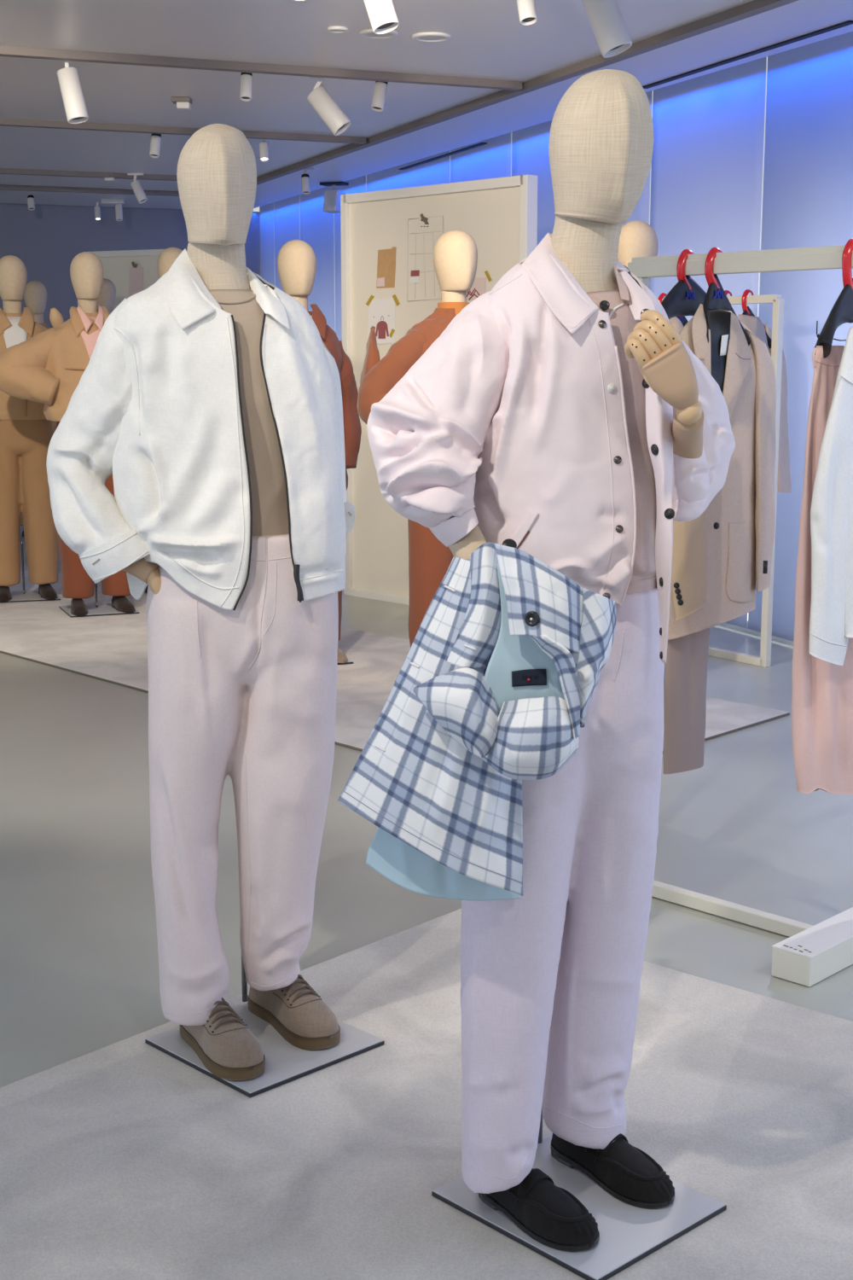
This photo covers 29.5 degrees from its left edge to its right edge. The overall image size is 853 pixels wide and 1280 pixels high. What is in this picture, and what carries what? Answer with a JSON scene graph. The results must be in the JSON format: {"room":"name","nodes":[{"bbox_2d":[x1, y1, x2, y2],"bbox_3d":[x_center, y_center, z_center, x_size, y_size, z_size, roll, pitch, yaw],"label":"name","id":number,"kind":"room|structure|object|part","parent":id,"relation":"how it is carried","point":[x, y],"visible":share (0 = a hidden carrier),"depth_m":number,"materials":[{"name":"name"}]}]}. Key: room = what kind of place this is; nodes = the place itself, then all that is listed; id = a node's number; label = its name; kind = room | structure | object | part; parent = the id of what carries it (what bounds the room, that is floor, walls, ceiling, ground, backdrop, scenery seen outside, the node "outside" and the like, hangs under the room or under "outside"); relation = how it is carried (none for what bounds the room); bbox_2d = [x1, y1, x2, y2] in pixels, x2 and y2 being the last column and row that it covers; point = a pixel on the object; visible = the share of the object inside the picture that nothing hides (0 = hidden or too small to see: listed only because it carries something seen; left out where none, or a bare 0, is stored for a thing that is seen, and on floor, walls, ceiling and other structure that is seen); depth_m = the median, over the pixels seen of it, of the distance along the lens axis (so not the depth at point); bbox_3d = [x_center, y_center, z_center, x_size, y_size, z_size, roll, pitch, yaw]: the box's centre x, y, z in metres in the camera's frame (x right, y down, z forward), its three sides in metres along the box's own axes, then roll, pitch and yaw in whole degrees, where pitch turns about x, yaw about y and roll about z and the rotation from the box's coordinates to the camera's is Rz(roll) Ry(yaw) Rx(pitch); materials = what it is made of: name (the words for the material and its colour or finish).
{"room":"clothing store","nodes":[
{"label":"clothing store","id":0,"kind":"room"},
{"bbox_2d":[0,203,275,327],"bbox_3d":[-5.724,-2.501,14.327,9.200,2.750,0.200,-4,11,-22],"label":"wall","id":1,"kind":"structure","parent":0,"point":[47,239],"depth_m":15.03,"materials":[{"name":"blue paint"}]},
{"bbox_2d":[720,617,793,645],"bbox_3d":[1.861,0.014,7.809,0.050,0.060,18.400,-4,11,-22],"label":"baseboard","id":2,"kind":"structure","parent":1,"relation":"attached to","point":[747,630],"depth_m":8.25,"materials":[{"name":"white wood"}]},
{"bbox_2d":[0,524,852,1087],"bbox_3d":[0.000,0.212,7.145,16.000,0.100,26.000,0,10,0],"label":"floor","id":3,"kind":"structure","parent":0,"point":[79,975],"depth_m":4.51,"materials":[{"name":"grey concrete"}]},
{"bbox_2d":[19,280,57,536],"bbox_3d":[-2.972,-1.773,12.445,0.468,1.930,0.394,0,10,0],"label":"mannequin","id":4,"kind":"object","parent":3,"relation":"on","point":[35,295],"visible":0.09,"depth_m":12.27},
{"bbox_2d":[97,278,116,314],"bbox_3d":[-2.531,-1.859,12.836,0.484,1.964,0.402,0,10,0],"label":"mannequin","id":5,"kind":"object","parent":3,"relation":"on","point":[107,295],"visible":0.06,"depth_m":12.64},
{"bbox_2d":[89,249,164,312],"bbox_3d":[-2.508,-2.185,13.960,0.951,2.276,0.080,5,11,26],"label":"board","id":6,"kind":"object","parent":3,"relation":"on","point":[131,272],"visible":0.14,"depth_m":13.78,"materials":[{"name":"beige"}]},
{"bbox_3d":[-2.508,-3.282,13.766,0.901,0.050,0.080,5,11,26],"label":"frame rail","id":7,"kind":"part","parent":6,"relation":"part of","materials":[{"name":"white"}]},
{"bbox_2d":[144,247,182,593],"bbox_3d":[-1.468,-1.281,9.493,0.489,1.987,0.380,2,10,10],"label":"mannequin","id":8,"kind":"object","parent":3,"relation":"on","point":[169,255],"visible":0.02,"depth_m":9.27},
{"bbox_2d":[259,202,275,285],"bbox_3d":[-1.520,-2.786,15.628,0.009,2.800,0.475,-4,11,-22],"label":"screen panel","id":9,"kind":"object","parent":3,"relation":"on","point":[266,212],"visible":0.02,"depth_m":15.42,"materials":[{"name":"glass"}]},
{"bbox_2d":[273,194,300,290],"bbox_3d":[-1.281,-2.683,15.045,0.009,2.800,0.778,-4,11,-22],"label":"screen panel","id":10,"kind":"object","parent":3,"relation":"on","point":[287,211],"visible":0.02,"depth_m":14.87,"materials":[{"name":"glass"}]},
{"bbox_2d":[299,186,335,331],"bbox_3d":[-0.956,-2.544,14.253,0.009,2.800,0.934,-4,11,-22],"label":"screen panel","id":11,"kind":"object","parent":3,"relation":"on","point":[317,225],"visible":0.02,"depth_m":13.98,"materials":[{"name":"glass"}]},
{"bbox_2d":[334,174,366,340],"bbox_3d":[-0.628,-2.403,13.456,0.009,2.800,0.787,-4,11,-22],"label":"screen panel","id":12,"kind":"object","parent":3,"relation":"on","point":[358,184],"visible":0.02,"depth_m":13.58,"materials":[{"name":"glass"}]},
{"bbox_2d":[0,565,790,753],"bbox_3d":[-1.667,-0.085,8.511,1.629,0.012,7.624,-9,13,-42],"label":"carpet","id":13,"kind":"object","parent":3,"relation":"on","point":[110,648],"visible":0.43,"depth_m":7.58,"materials":[{"name":"grey carpet"}]},
{"bbox_2d":[0,255,63,603],"bbox_3d":[-2.325,-1.198,9.221,0.824,1.932,0.419,-2,10,-14],"label":"mannequin","id":14,"kind":"object","parent":13,"relation":"on","point":[26,433],"visible":0.71,"depth_m":9.19},
{"bbox_3d":[-2.347,-0.422,9.429,0.012,0.310,0.012,0,10,0],"label":"support rod","id":15,"kind":"part","parent":14,"relation":"part of","materials":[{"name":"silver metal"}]},
{"bbox_3d":[-2.328,-0.253,9.399,0.370,0.008,0.370,-3,11,-18],"label":"plate","id":16,"kind":"part","parent":14,"relation":"part of","materials":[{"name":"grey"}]},
{"bbox_3d":[-2.328,-0.258,9.398,0.366,0.002,0.366,-3,11,-18],"label":"plate","id":17,"kind":"part","parent":14,"relation":"part of","materials":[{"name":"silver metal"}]},
{"bbox_2d":[0,251,139,617],"bbox_3d":[-1.832,-1.103,8.714,0.960,1.920,0.396,-4,11,-22],"label":"mannequin","id":18,"kind":"object","parent":13,"relation":"on","point":[47,368],"visible":0.44,"depth_m":8.52},
{"bbox_3d":[-1.824,-0.334,8.935,0.012,0.308,0.012,0,10,0],"label":"support rod","id":19,"kind":"part","parent":18,"relation":"part of","materials":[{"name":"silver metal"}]},
{"bbox_3d":[-1.801,-0.166,8.906,0.370,0.008,0.370,-4,11,-22],"label":"plate","id":20,"kind":"part","parent":18,"relation":"part of","materials":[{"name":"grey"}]},
{"bbox_3d":[-1.801,-0.171,8.906,0.366,0.002,0.366,-4,11,-22],"label":"plate","id":21,"kind":"part","parent":18,"relation":"part of","materials":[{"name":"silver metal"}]},
{"bbox_2d":[277,239,361,664],"bbox_3d":[-0.586,-0.835,7.299,0.637,1.884,0.392,-4,11,-22],"label":"mannequin","id":22,"kind":"object","parent":13,"relation":"on","point":[296,258],"visible":0.12,"depth_m":7.19},
{"bbox_3d":[-0.574,0.086,7.479,0.370,0.008,0.370,-4,11,-22],"label":"plate","id":23,"kind":"part","parent":22,"relation":"part of","materials":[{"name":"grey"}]},
{"bbox_2d":[357,230,477,647],"bbox_3d":[0.083,-0.727,6.695,0.735,1.881,0.592,0,10,0],"label":"mannequin","id":24,"kind":"object","parent":13,"relation":"on","point":[455,252],"visible":0.24,"depth_m":6.54},
{"bbox_2d":[617,220,683,333],"bbox_3d":[0.860,-0.783,6.845,0.449,1.924,0.375,5,11,25],"label":"mannequin","id":25,"kind":"object","parent":13,"relation":"on","point":[637,238],"visible":0.02,"depth_m":6.63},
{"bbox_2d":[366,150,450,191],"bbox_3d":[-0.158,-2.201,12.310,0.009,2.800,1.699,-4,11,-22],"label":"screen panel","id":26,"kind":"object","parent":3,"relation":"on","point":[438,171],"visible":0.02,"depth_m":11.93,"materials":[{"name":"glass"}]},
{"bbox_2d":[0,908,852,1279],"bbox_3d":[0.005,1.044,2.105,2.600,0.012,3.213,9,13,41],"label":"carpet","id":27,"kind":"object","parent":3,"relation":"on","point":[123,1160],"visible":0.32,"depth_m":2.88,"materials":[{"name":"grey carpet"}]},
{"bbox_2d":[46,123,384,1097],"bbox_3d":[-0.412,-0.068,3.145,0.648,1.816,0.487,-1,10,-8],"label":"mannequin","id":28,"kind":"object","parent":27,"relation":"on","point":[210,397],"visible":1,"depth_m":3.12},
{"bbox_3d":[-0.393,0.657,3.483,0.012,0.250,0.012,0,10,0],"label":"support rod","id":29,"kind":"part","parent":28,"relation":"part of","materials":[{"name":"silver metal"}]},
{"bbox_3d":[-0.331,0.821,3.311,0.347,0.008,0.346,-10,14,-43],"label":"plate","id":30,"kind":"part","parent":28,"relation":"part of","materials":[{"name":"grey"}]},
{"bbox_3d":[-0.330,0.816,3.310,0.344,0.002,0.343,-10,14,-43],"label":"plate","id":31,"kind":"part","parent":28,"relation":"part of","materials":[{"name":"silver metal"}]},
{"bbox_3d":[-0.244,-0.110,3.082,0.021,0.069,0.014,7,12,35],"label":"zip pull","id":32,"kind":"part","parent":28,"relation":"part of","materials":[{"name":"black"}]},
{"bbox_2d":[366,69,735,1279],"bbox_3d":[0.202,0.043,2.534,0.583,1.807,0.486,0,10,0],"label":"mannequin","id":33,"kind":"object","parent":27,"relation":"on","point":[562,414],"visible":0.94,"depth_m":2.47},
{"bbox_2d":[337,538,616,901],"bbox_3d":[0.071,0.134,2.330,0.401,0.555,0.184,0,10,0],"label":"coat","id":34,"kind":"object","parent":33,"relation":"hanging from","point":[497,682],"visible":1,"depth_m":2.32,"materials":[{"name":"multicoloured fabric"}]},
{"bbox_3d":[0.200,0.768,2.857,0.012,0.250,0.012,0,10,0],"label":"support rod","id":35,"kind":"part","parent":33,"relation":"part of","materials":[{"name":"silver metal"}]},
{"bbox_3d":[0.252,0.930,2.691,0.324,0.008,0.365,-9,14,-42],"label":"plate","id":36,"kind":"part","parent":33,"relation":"part of","materials":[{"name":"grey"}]},
{"bbox_3d":[0.252,0.925,2.690,0.321,0.002,0.362,-9,14,-42],"label":"plate","id":37,"kind":"part","parent":33,"relation":"part of","materials":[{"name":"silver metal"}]},
{"bbox_3d":[0.347,-0.211,2.399,0.050,0.492,0.072,-5,11,-28],"label":"panel","id":38,"kind":"part","parent":33,"relation":"part of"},
{"bbox_2d":[340,174,537,605],"bbox_3d":[0.038,-1.305,8.900,0.080,2.300,1.450,-9,14,-43],"label":"board","id":39,"kind":"object","parent":3,"relation":"on","point":[500,214],"depth_m":9.08,"materials":[{"name":"beige"}]},
{"bbox_3d":[-0.443,-1.399,9.401,0.080,2.290,0.050,-9,14,-43],"label":"frame","id":40,"kind":"part","parent":39,"relation":"part of","materials":[{"name":"white"}]},
{"bbox_3d":[0.038,-0.198,9.096,0.080,0.050,1.400,-9,14,-43],"label":"frame rail","id":41,"kind":"part","parent":39,"relation":"part of","materials":[{"name":"white wood"}]},
{"bbox_2d":[366,294,399,343],"bbox_3d":[-0.246,-1.798,9.096,0.004,0.277,0.283,-9,14,-43],"label":"page","id":42,"kind":"object","parent":39,"relation":"attached to","point":[381,311],"depth_m":9.09,"materials":[{"name":"white paper"}]},
{"bbox_3d":[-0.320,-1.917,9.153,0.002,0.061,0.070,-9,14,-43],"label":"tape strip","id":43,"kind":"part","parent":42,"relation":"part of","materials":[{"name":"yellow paper"}]},
{"bbox_3d":[-0.192,-1.713,9.052,0.002,0.051,0.046,-9,14,-43],"label":"tape strip","id":44,"kind":"part","parent":42,"relation":"part of","materials":[{"name":"yellow paper"}]},
{"bbox_3d":[-0.170,-1.886,8.998,0.002,0.063,0.060,-9,14,-43],"label":"tape strip","id":45,"kind":"part","parent":42,"relation":"part of","materials":[{"name":"yellow paper"}]},
{"bbox_2d":[376,246,395,288],"bbox_3d":[-0.225,-2.074,9.026,0.004,0.222,0.165,-9,14,-43],"label":"sheet","id":46,"kind":"object","parent":39,"relation":"attached to","point":[386,258],"visible":1,"depth_m":9.02,"materials":[{"name":"paper"}]},
{"bbox_2d":[420,213,429,224],"bbox_3d":[-0.011,-2.274,8.758,0.002,0.061,0.070,-9,14,-43],"label":"clip","id":47,"kind":"object","parent":39,"relation":"attached to","point":[424,219],"visible":1,"depth_m":8.76,"materials":[{"name":"grey metal"}]},
{"bbox_2d":[407,215,443,301],"bbox_3d":[-0.005,-2.064,8.793,0.006,0.442,0.288,-9,14,-43],"label":"sheet","id":48,"kind":"object","parent":39,"relation":"attached to","point":[422,238],"visible":0.83,"depth_m":8.80,"materials":[{"name":"beige paper"}]},
{"bbox_2d":[409,269,419,283],"bbox_3d":[-0.065,-1.987,8.862,0.004,0.071,0.080,-9,14,-43],"label":"swatch","id":49,"kind":"object","parent":48,"relation":"attached to","point":[415,274],"visible":1,"depth_m":8.86,"materials":[{"name":"white paper"}]},
{"bbox_3d":[0.038,-2.413,8.705,0.080,0.050,1.400,-9,14,-43],"label":"frame rail","id":50,"kind":"part","parent":39,"relation":"part of","materials":[{"name":"white"}]},
{"bbox_2d":[466,277,486,300],"bbox_3d":[0.259,-1.850,8.545,0.007,0.115,0.152,-9,14,-43],"label":"sheet","id":51,"kind":"object","parent":39,"relation":"attached to","point":[478,288],"visible":0.84,"depth_m":8.54,"materials":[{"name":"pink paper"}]},
{"bbox_2d":[466,289,479,296],"bbox_3d":[0.246,-1.831,8.563,0.007,0.040,0.101,-9,14,-43],"label":"print","id":52,"kind":"object","parent":51,"relation":"on","point":[472,293],"depth_m":8.56,"materials":[{"name":"red"}]},
{"bbox_3d":[0.321,-1.901,8.467,0.002,0.057,0.053,-9,14,-43],"label":"tape strip","id":53,"kind":"part","parent":39,"relation":"part of","materials":[{"name":"yellow paper"}]},
{"bbox_3d":[0.518,-1.222,8.399,0.080,2.290,0.050,-9,14,-43],"label":"frame","id":54,"kind":"part","parent":39,"relation":"part of","materials":[{"name":"white"}]},
{"bbox_2d":[450,132,511,182],"bbox_3d":[0.353,-1.982,11.067,0.009,2.800,1.002,-4,11,-22],"label":"screen panel","id":55,"kind":"object","parent":3,"relation":"on","point":[492,160],"visible":0.02,"depth_m":10.76,"materials":[{"name":"glass"}]},
{"bbox_2d":[512,90,652,245],"bbox_3d":[0.880,-1.756,9.785,0.009,2.800,1.782,-4,11,-22],"label":"screen panel","id":56,"kind":"object","parent":3,"relation":"on","point":[530,145],"visible":0.02,"depth_m":10.01,"materials":[{"name":"glass"}]},
{"bbox_2d":[649,56,767,628],"bbox_3d":[1.420,-1.524,8.469,0.009,2.800,1.077,-4,11,-22],"label":"screen panel","id":57,"kind":"object","parent":3,"relation":"on","point":[706,170],"visible":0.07,"depth_m":8.23,"materials":[{"name":"fabric"}]},
{"bbox_2d":[662,294,784,667],"bbox_3d":[1.153,-0.791,7.779,0.036,1.657,1.386,-7,12,-35],"label":"clothes rack","id":58,"kind":"object","parent":3,"relation":"on","point":[765,660],"visible":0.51,"depth_m":7.26,"materials":[{"name":"beige metal"}]},
{"bbox_2d":[657,292,667,302],"bbox_3d":[1.136,-1.511,7.677,0.240,0.261,0.065,-7,12,-35],"label":"hanger","id":59,"kind":"object","parent":58,"relation":"hanging from","point":[662,295],"visible":0.19,"depth_m":7.66,"materials":[{"name":"red plastic"}]},
{"bbox_2d":[676,315,688,326],"bbox_3d":[1.196,-1.496,7.593,0.240,0.261,0.065,-7,12,-35],"label":"hanger","id":60,"kind":"object","parent":58,"relation":"hanging from","point":[682,318],"visible":0.08,"depth_m":7.61,"materials":[{"name":"blue plastic"}]},
{"bbox_3d":[1.153,-1.589,7.638,0.036,0.036,1.350,-7,12,-35],"label":"rail","id":61,"kind":"part","parent":58,"relation":"part of","materials":[{"name":"beige metal"}]},
{"bbox_2d":[724,290,732,296],"bbox_3d":[1.373,-1.453,7.345,0.240,0.261,0.065,-7,12,-35],"label":"hanger","id":62,"kind":"object","parent":58,"relation":"hanging from","point":[727,292],"visible":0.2,"depth_m":7.34,"materials":[{"name":"red plastic"}]},
{"bbox_2d":[741,289,772,349],"bbox_3d":[1.449,-1.434,7.239,0.240,0.261,0.065,-7,12,-35],"label":"hanger","id":63,"kind":"object","parent":58,"relation":"hanging from","point":[747,311],"visible":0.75,"depth_m":7.24,"materials":[{"name":"red plastic"}]},
{"bbox_2d":[738,314,791,493],"bbox_3d":[1.511,-0.979,7.343,0.432,0.974,0.134,-10,14,-44],"label":"jacket","id":64,"kind":"object","parent":63,"relation":"hanging from","point":[755,324],"visible":0.27,"depth_m":7.40,"materials":[{"name":"fabric"}]},
{"bbox_3d":[1.542,-0.687,7.237,0.036,1.639,0.036,-7,12,-35],"label":"post","id":65,"kind":"part","parent":58,"relation":"part of","materials":[{"name":"beige metal"}]},
{"bbox_2d":[628,244,852,986],"bbox_3d":[0.846,-0.145,4.118,0.929,1.651,0.900,9,14,43],"label":"clothes rack","id":66,"kind":"object","parent":3,"relation":"on","point":[811,954],"visible":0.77,"depth_m":3.94,"materials":[{"name":"beige metal"}]},
{"bbox_3d":[0.567,-0.191,4.450,0.030,1.570,0.040,-9,13,-41],"label":"post","id":67,"kind":"part","parent":66,"relation":"part of","materials":[{"name":"beige metal"}]},
{"bbox_2d":[661,249,706,319],"bbox_3d":[0.689,-0.882,4.187,0.400,0.252,0.065,-9,13,-41],"label":"hanger","id":68,"kind":"object","parent":66,"relation":"hanging from","point":[685,298],"visible":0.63,"depth_m":4.18,"materials":[{"name":"red"}]},
{"bbox_2d":[689,290,692,299],"bbox_3d":[0.684,-0.891,4.192,0.014,0.022,0.004,-8,13,-40],"label":"print","id":69,"kind":"object","parent":68,"relation":"attached to","point":[690,292],"depth_m":4.19,"materials":[{"name":"blue"}]},
{"bbox_2d":[663,627,710,773],"bbox_3d":[0.691,0.113,4.298,0.182,0.473,0.047,-8,13,-39],"label":"trousers","id":70,"kind":"object","parent":66,"relation":"hanging from","point":[687,659],"visible":0.8,"depth_m":4.28,"materials":[{"name":"fabric"}]},
{"bbox_2d":[703,247,750,346],"bbox_3d":[0.750,-0.870,4.119,0.170,0.252,0.065,-9,13,-41],"label":"hanger","id":71,"kind":"object","parent":66,"relation":"hanging from","point":[716,297],"visible":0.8,"depth_m":4.11,"materials":[{"name":"red plastic"}]},
{"bbox_2d":[717,290,721,298],"bbox_3d":[0.744,-0.879,4.124,0.014,0.022,0.004,-8,13,-40],"label":"print","id":72,"kind":"object","parent":71,"relation":"attached to","point":[718,291],"depth_m":4.12,"materials":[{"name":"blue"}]},
{"bbox_2d":[668,303,776,639],"bbox_3d":[0.758,-0.433,4.183,0.527,0.850,0.149,-9,14,-42],"label":"blazer","id":73,"kind":"object","parent":71,"relation":"hanging from","point":[718,555],"visible":0.64,"depth_m":4.20,"materials":[{"name":"fabric"}]},
{"bbox_3d":[0.854,-0.927,3.988,0.030,0.040,0.930,-9,13,-41],"label":"rail","id":74,"kind":"part","parent":66,"relation":"part of","materials":[{"name":"beige metal"}]},
{"bbox_2d":[814,238,852,358],"bbox_3d":[1.019,-0.804,3.819,0.300,0.277,0.065,-9,13,-41],"label":"hanger","id":75,"kind":"object","parent":66,"relation":"hanging from","point":[841,312],"visible":1,"depth_m":3.80,"materials":[{"name":"red"}]},
{"bbox_2d":[791,345,852,794],"bbox_3d":[1.015,-0.142,3.893,0.342,1.112,0.092,-6,12,-32],"label":"trousers","id":76,"kind":"object","parent":75,"relation":"hanging from","point":[823,690],"visible":0.69,"depth_m":3.85,"materials":[{"name":"pink fabric"}]},
{"bbox_2d":[808,326,852,665],"bbox_3d":[0.992,-0.330,3.731,0.337,0.782,0.091,-9,13,-42],"label":"shirt","id":77,"kind":"object","parent":75,"relation":"hanging from","point":[831,619],"visible":1,"depth_m":3.66,"materials":[{"name":"white fabric"}]},
{"bbox_2d":[748,31,852,641],"bbox_3d":[2.969,-0.859,4.699,0.009,2.800,7.159,-4,11,-22],"label":"screen panel","id":78,"kind":"object","parent":3,"relation":"on","point":[808,194],"visible":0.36,"depth_m":7.58,"materials":[{"name":"fabric"}]},
{"bbox_2d":[0,0,852,209],"bbox_3d":[-2.478,-2.420,5.707,8.840,0.156,18.600,-4,11,-22],"label":"ceiling","id":79,"kind":"structure","parent":0,"point":[489,40],"depth_m":7.81,"materials":[{"name":"grey paint"}]},
{"bbox_2d":[27,195,34,210],"bbox_3d":[-3.399,-3.757,13.929,0.058,0.128,0.090,-4,11,-20],"label":"track spotlight","id":80,"kind":"object","parent":79,"relation":"attached to","point":[31,203],"visible":1,"depth_m":13.91,"materials":[{"name":"white metal"}]},
{"bbox_2d":[57,60,88,123],"bbox_3d":[-1.633,-2.532,7.457,0.164,0.302,0.098,6,12,31],"label":"track spotlight","id":81,"kind":"object","parent":79,"relation":"hanging from","point":[68,77],"visible":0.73,"depth_m":7.42,"materials":[{"name":"white metal"}]},
{"bbox_3d":[-1.652,-2.651,7.448,0.019,0.046,0.018,0,10,0],"label":"stem","id":82,"kind":"part","parent":81,"relation":"part of","materials":[{"name":"white metal"}]},
{"bbox_2d":[93,201,101,220],"bbox_3d":[-2.937,-3.831,14.473,0.053,0.165,0.081,-3,11,-18],"label":"track spotlight","id":83,"kind":"object","parent":79,"relation":"attached to","point":[97,209],"visible":1,"depth_m":14.46,"materials":[{"name":"white metal"}]},
{"bbox_2d":[104,172,115,181],"bbox_3d":[-2.412,-3.509,12.292,0.100,0.058,0.100,0,10,0],"label":"smoke detector","id":84,"kind":"object","parent":79,"relation":"attached to","point":[107,179],"visible":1,"depth_m":12.26,"materials":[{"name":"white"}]},
{"bbox_2d":[100,198,124,203],"bbox_3d":[-2.772,-3.875,14.316,0.196,0.040,0.050,0,10,0],"label":"track bar","id":85,"kind":"object","parent":79,"relation":"attached to","point":[103,200],"visible":1,"depth_m":14.29,"materials":[{"name":"white metal"}]},
{"bbox_2d":[115,203,122,221],"bbox_3d":[-2.717,-3.793,14.315,0.060,0.182,0.089,-3,10,-16],"label":"track spotlight","id":86,"kind":"object","parent":85,"relation":"attached to","point":[119,212],"visible":1,"depth_m":14.29,"materials":[{"name":"white metal"}]},
{"bbox_2d":[127,173,147,203],"bbox_3d":[-2.190,-3.425,12.300,0.156,0.225,0.079,4,11,24],"label":"track spotlight","id":87,"kind":"object","parent":79,"relation":"hanging from","point":[136,187],"visible":1,"depth_m":12.27,"materials":[{"name":"white metal"}]},
{"bbox_2d":[149,133,161,157],"bbox_3d":[-1.683,-3.071,10.056,0.063,0.156,0.094,3,10,16],"label":"track spotlight","id":88,"kind":"object","parent":79,"relation":"attached to","point":[155,142],"visible":0.92,"depth_m":10.03,"materials":[{"name":"white metal"}]},
{"bbox_2d":[171,96,191,110],"bbox_3d":[-1.312,-2.873,8.688,0.100,0.058,0.100,0,10,0],"label":"smoke detector","id":89,"kind":"object","parent":79,"relation":"attached to","point":[183,102],"visible":1,"depth_m":8.65,"materials":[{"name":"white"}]},
{"bbox_2d":[239,72,252,101],"bbox_3d":[-0.861,-2.649,7.731,0.060,0.152,0.087,0,10,0],"label":"track spotlight","id":90,"kind":"object","parent":79,"relation":"attached to","point":[246,87],"visible":0.94,"depth_m":7.71,"materials":[{"name":"white metal"}]},
{"bbox_2d":[259,139,268,161],"bbox_3d":[-1.032,-3.109,10.294,0.060,0.133,0.086,-2,10,-12],"label":"track spotlight","id":91,"kind":"object","parent":79,"relation":"attached to","point":[264,146],"visible":1,"depth_m":10.27,"materials":[{"name":"white metal"}]},
{"bbox_2d":[300,168,314,194],"bbox_3d":[-0.893,-3.383,11.952,0.120,0.188,0.092,0,10,0],"label":"track spotlight","id":92,"kind":"object","parent":79,"relation":"hanging from","point":[305,185],"visible":0.93,"depth_m":11.94,"materials":[{"name":"white metal"}]},
{"bbox_2d":[307,76,350,135],"bbox_3d":[-0.481,-2.630,7.976,0.220,0.290,0.105,2,10,12],"label":"track spotlight","id":93,"kind":"object","parent":79,"relation":"attached to","point":[319,99],"visible":0.86,"depth_m":7.94,"materials":[{"name":"white metal"}]},
{"bbox_3d":[-0.531,-2.735,7.973,0.055,0.072,0.019,0,10,0],"label":"stem","id":94,"kind":"part","parent":93,"relation":"part of","materials":[{"name":"white metal"}]},
{"bbox_2d":[320,181,349,213],"bbox_3d":[-0.738,-3.542,12.979,0.199,0.230,0.162,4,11,22],"label":"loudspeaker","id":95,"kind":"object","parent":79,"relation":"hanging from","point":[332,197],"visible":0.91,"depth_m":12.92,"materials":[{"name":"grey plastic"}]},
{"bbox_3d":[-0.738,-3.646,12.961,0.199,0.020,0.119,4,11,22],"label":"mounting plate","id":96,"kind":"part","parent":95,"relation":"part of","materials":[{"name":"grey metal"}]},
{"bbox_2d":[326,26,349,33],"bbox_3d":[-0.373,-2.567,6.820,0.090,0.012,0.090,0,10,0],"label":"recessed light","id":97,"kind":"object","parent":79,"relation":"in","point":[331,29],"visible":1,"depth_m":6.80,"materials":[{"name":"white"}]},
{"bbox_2d":[359,29,398,38],"bbox_3d":[-0.204,-2.583,6.910,0.170,0.012,0.170,0,10,0],"label":"recessed light","id":98,"kind":"object","parent":79,"relation":"in","point":[369,33],"visible":0.83,"depth_m":6.91,"materials":[{"name":"white"}]},
{"bbox_2d":[371,81,388,111],"bbox_3d":[-0.233,-2.697,8.016,0.063,0.163,0.099,7,12,34],"label":"track spotlight","id":99,"kind":"object","parent":79,"relation":"attached to","point":[380,90],"visible":0.91,"depth_m":7.99,"materials":[{"name":"white metal"}]},
{"bbox_2d":[363,0,399,34],"bbox_3d":[-0.169,-2.264,5.732,0.152,0.231,0.099,6,12,30],"label":"track spotlight","id":100,"kind":"object","parent":79,"relation":"attached to","point":[382,15],"visible":1,"depth_m":5.70,"materials":[{"name":"white metal"}]},
{"bbox_2d":[412,31,451,41],"bbox_3d":[0.022,-2.596,6.984,0.170,0.012,0.170,0,10,0],"label":"recessed light","id":101,"kind":"object","parent":79,"relation":"in","point":[422,37],"visible":1,"depth_m":6.96,"materials":[{"name":"white"}]},
{"bbox_2d":[398,142,487,169],"bbox_3d":[0.093,-3.351,11.254,0.035,0.008,1.625,-4,11,-20],"label":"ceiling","id":102,"kind":"structure","parent":79,"relation":"attached to","point":[480,143],"depth_m":11.14,"materials":[{"name":"grey"}]},
{"bbox_2d":[517,0,537,25],"bbox_3d":[0.366,-2.365,6.041,0.120,0.140,0.093,0,10,0],"label":"track spotlight","id":103,"kind":"object","parent":79,"relation":"attached to","point":[526,8],"visible":1,"depth_m":6.02,"materials":[{"name":"white metal"}]},
{"bbox_2d":[581,0,632,58],"bbox_3d":[0.645,-2.259,5.867,0.203,0.288,0.114,4,11,21],"label":"track spotlight","id":104,"kind":"object","parent":79,"relation":"attached to","point":[608,24],"visible":1,"depth_m":5.82,"materials":[{"name":"white metal"}]}
]}

